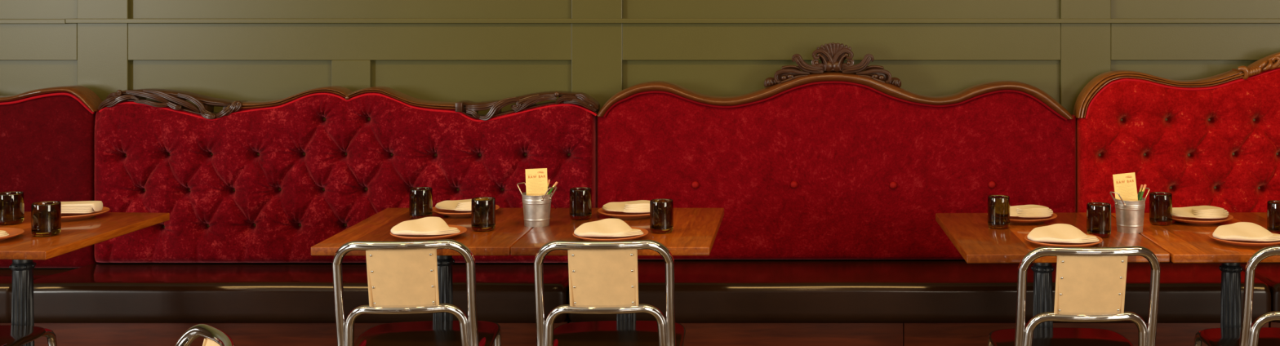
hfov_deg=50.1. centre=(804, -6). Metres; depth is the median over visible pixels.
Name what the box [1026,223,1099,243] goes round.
napkin
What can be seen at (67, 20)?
trim
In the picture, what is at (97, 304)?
seat
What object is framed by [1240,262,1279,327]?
seat
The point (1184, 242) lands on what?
dining table
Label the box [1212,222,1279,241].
napkin
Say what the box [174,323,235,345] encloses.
chair
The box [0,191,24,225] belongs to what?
tumbler
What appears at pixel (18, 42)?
trim
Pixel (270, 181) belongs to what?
tufted seat back
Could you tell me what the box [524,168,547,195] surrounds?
menu card
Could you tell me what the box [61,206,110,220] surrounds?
plate
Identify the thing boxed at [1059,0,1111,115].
trim
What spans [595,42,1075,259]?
upholstered seat back
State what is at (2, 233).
napkin
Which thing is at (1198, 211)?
napkin
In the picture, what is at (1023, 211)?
napkin
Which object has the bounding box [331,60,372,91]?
trim
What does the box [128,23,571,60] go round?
wall panel
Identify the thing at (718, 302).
seat
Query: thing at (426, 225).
napkin
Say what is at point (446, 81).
wall
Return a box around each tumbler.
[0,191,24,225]
[31,200,61,236]
[408,186,432,219]
[471,196,495,231]
[569,186,591,220]
[649,198,673,233]
[987,195,1009,229]
[1086,202,1111,238]
[1149,191,1172,225]
[1266,200,1279,234]
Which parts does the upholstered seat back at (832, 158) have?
rail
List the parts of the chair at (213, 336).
panel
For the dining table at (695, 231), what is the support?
on the floor
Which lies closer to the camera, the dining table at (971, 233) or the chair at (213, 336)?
the chair at (213, 336)
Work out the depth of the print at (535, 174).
4.52 m
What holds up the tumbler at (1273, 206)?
on the dining table at (1184, 242)
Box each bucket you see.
[516,182,556,226]
[1109,187,1150,233]
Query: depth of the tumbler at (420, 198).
4.61 m
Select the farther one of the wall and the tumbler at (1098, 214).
the wall
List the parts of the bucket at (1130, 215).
handle, handle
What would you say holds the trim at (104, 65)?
attached to the wall
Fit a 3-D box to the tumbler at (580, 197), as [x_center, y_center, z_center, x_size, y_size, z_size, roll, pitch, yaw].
[-0.769,0.719,4.637,0.076,0.103,0.076,0,0,-10]
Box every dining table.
[0,211,169,345]
[311,208,555,320]
[511,208,724,320]
[935,212,1169,327]
[1111,212,1279,327]
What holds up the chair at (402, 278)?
on the floor
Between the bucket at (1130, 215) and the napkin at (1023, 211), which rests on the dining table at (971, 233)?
the bucket at (1130, 215)
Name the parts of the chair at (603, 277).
panel, seat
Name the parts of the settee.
rail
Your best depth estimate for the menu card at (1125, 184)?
4.40 m
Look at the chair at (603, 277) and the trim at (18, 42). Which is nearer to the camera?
the chair at (603, 277)
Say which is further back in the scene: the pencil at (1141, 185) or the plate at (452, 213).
the plate at (452, 213)
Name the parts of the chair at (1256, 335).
seat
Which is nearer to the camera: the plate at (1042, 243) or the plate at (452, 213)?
the plate at (1042, 243)
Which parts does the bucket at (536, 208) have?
handle, handle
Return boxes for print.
[528,173,543,195]
[1116,179,1133,199]
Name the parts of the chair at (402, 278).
panel, seat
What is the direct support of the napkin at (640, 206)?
on the plate at (618, 215)
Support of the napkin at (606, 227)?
on the plate at (645, 232)
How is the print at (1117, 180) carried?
attached to the menu card at (1125, 184)
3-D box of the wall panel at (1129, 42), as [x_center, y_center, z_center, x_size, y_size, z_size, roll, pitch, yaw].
[2.129,0.193,5.490,1.778,0.149,0.024,0,0,0]
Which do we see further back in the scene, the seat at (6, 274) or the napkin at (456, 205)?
the seat at (6, 274)
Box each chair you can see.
[0,324,57,345]
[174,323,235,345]
[332,239,502,345]
[533,240,685,345]
[986,245,1160,345]
[1193,245,1279,345]
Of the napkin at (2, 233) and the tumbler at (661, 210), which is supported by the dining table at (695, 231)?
the tumbler at (661, 210)
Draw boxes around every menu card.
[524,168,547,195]
[1112,172,1137,200]
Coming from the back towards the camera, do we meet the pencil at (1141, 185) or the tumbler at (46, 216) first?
the pencil at (1141, 185)
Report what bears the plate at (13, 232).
on the dining table at (24, 248)
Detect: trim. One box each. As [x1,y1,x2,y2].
[0,19,66,23]
[0,23,77,60]
[65,18,1279,23]
[77,0,130,268]
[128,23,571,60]
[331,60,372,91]
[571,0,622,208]
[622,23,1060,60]
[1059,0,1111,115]
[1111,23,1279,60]
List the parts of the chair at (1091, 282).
seat, panel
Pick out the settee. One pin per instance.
(47, 135)
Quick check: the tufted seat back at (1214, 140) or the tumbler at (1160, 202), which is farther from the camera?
the tufted seat back at (1214, 140)
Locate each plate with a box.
[0,227,24,241]
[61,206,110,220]
[390,224,466,240]
[432,204,499,217]
[573,226,648,240]
[597,207,649,218]
[986,213,1057,223]
[1024,233,1102,247]
[1172,214,1233,225]
[1208,231,1279,247]
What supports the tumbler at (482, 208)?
on the dining table at (509, 228)
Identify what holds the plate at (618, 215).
on the dining table at (695, 231)
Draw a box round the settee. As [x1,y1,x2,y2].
[0,84,102,267]
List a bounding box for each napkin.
[0,230,8,236]
[60,200,102,213]
[390,217,460,235]
[435,199,471,211]
[573,218,643,236]
[602,200,649,213]
[1009,204,1053,217]
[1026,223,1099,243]
[1172,205,1228,218]
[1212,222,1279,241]
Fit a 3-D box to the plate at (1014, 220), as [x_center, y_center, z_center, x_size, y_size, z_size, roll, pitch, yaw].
[0.739,0.760,4.604,0.236,0.020,0.236,0,0,0]
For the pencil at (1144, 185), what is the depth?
4.40 m
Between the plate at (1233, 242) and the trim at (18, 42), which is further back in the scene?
the trim at (18, 42)
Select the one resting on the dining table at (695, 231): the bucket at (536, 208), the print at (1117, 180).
the bucket at (536, 208)
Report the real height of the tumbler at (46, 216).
0.103 m
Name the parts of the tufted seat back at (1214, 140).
rail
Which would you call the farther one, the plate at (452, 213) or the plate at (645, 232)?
the plate at (452, 213)
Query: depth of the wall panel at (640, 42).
5.48 m
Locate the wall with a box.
[0,0,1279,268]
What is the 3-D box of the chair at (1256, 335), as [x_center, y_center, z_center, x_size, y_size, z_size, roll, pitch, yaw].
[1.448,1.111,4.060,0.446,0.822,0.654,0,0,2]
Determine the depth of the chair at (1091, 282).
3.79 m
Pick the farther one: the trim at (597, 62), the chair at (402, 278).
the trim at (597, 62)
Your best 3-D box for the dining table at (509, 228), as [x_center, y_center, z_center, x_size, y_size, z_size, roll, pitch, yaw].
[-1.204,1.144,4.498,0.606,0.748,0.757,0,0,0]
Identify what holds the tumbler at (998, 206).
on the dining table at (971, 233)
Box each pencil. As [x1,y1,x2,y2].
[546,181,557,194]
[1137,184,1143,200]
[1138,184,1146,200]
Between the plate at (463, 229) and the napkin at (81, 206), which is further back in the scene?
the napkin at (81, 206)
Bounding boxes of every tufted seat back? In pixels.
[94,85,599,262]
[1072,52,1279,213]
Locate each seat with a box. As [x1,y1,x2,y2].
[0,268,75,324]
[33,262,570,345]
[567,259,1271,345]
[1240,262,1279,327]
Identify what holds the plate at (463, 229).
on the dining table at (509, 228)
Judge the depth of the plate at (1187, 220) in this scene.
4.52 m
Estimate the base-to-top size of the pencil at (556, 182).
0.134 m
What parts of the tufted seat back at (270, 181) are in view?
rail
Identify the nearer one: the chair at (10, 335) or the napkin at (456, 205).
the chair at (10, 335)
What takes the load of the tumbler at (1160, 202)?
on the dining table at (1184, 242)
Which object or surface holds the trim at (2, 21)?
attached to the wall
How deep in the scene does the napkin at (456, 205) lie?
4.70 m
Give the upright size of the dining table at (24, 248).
0.748 m

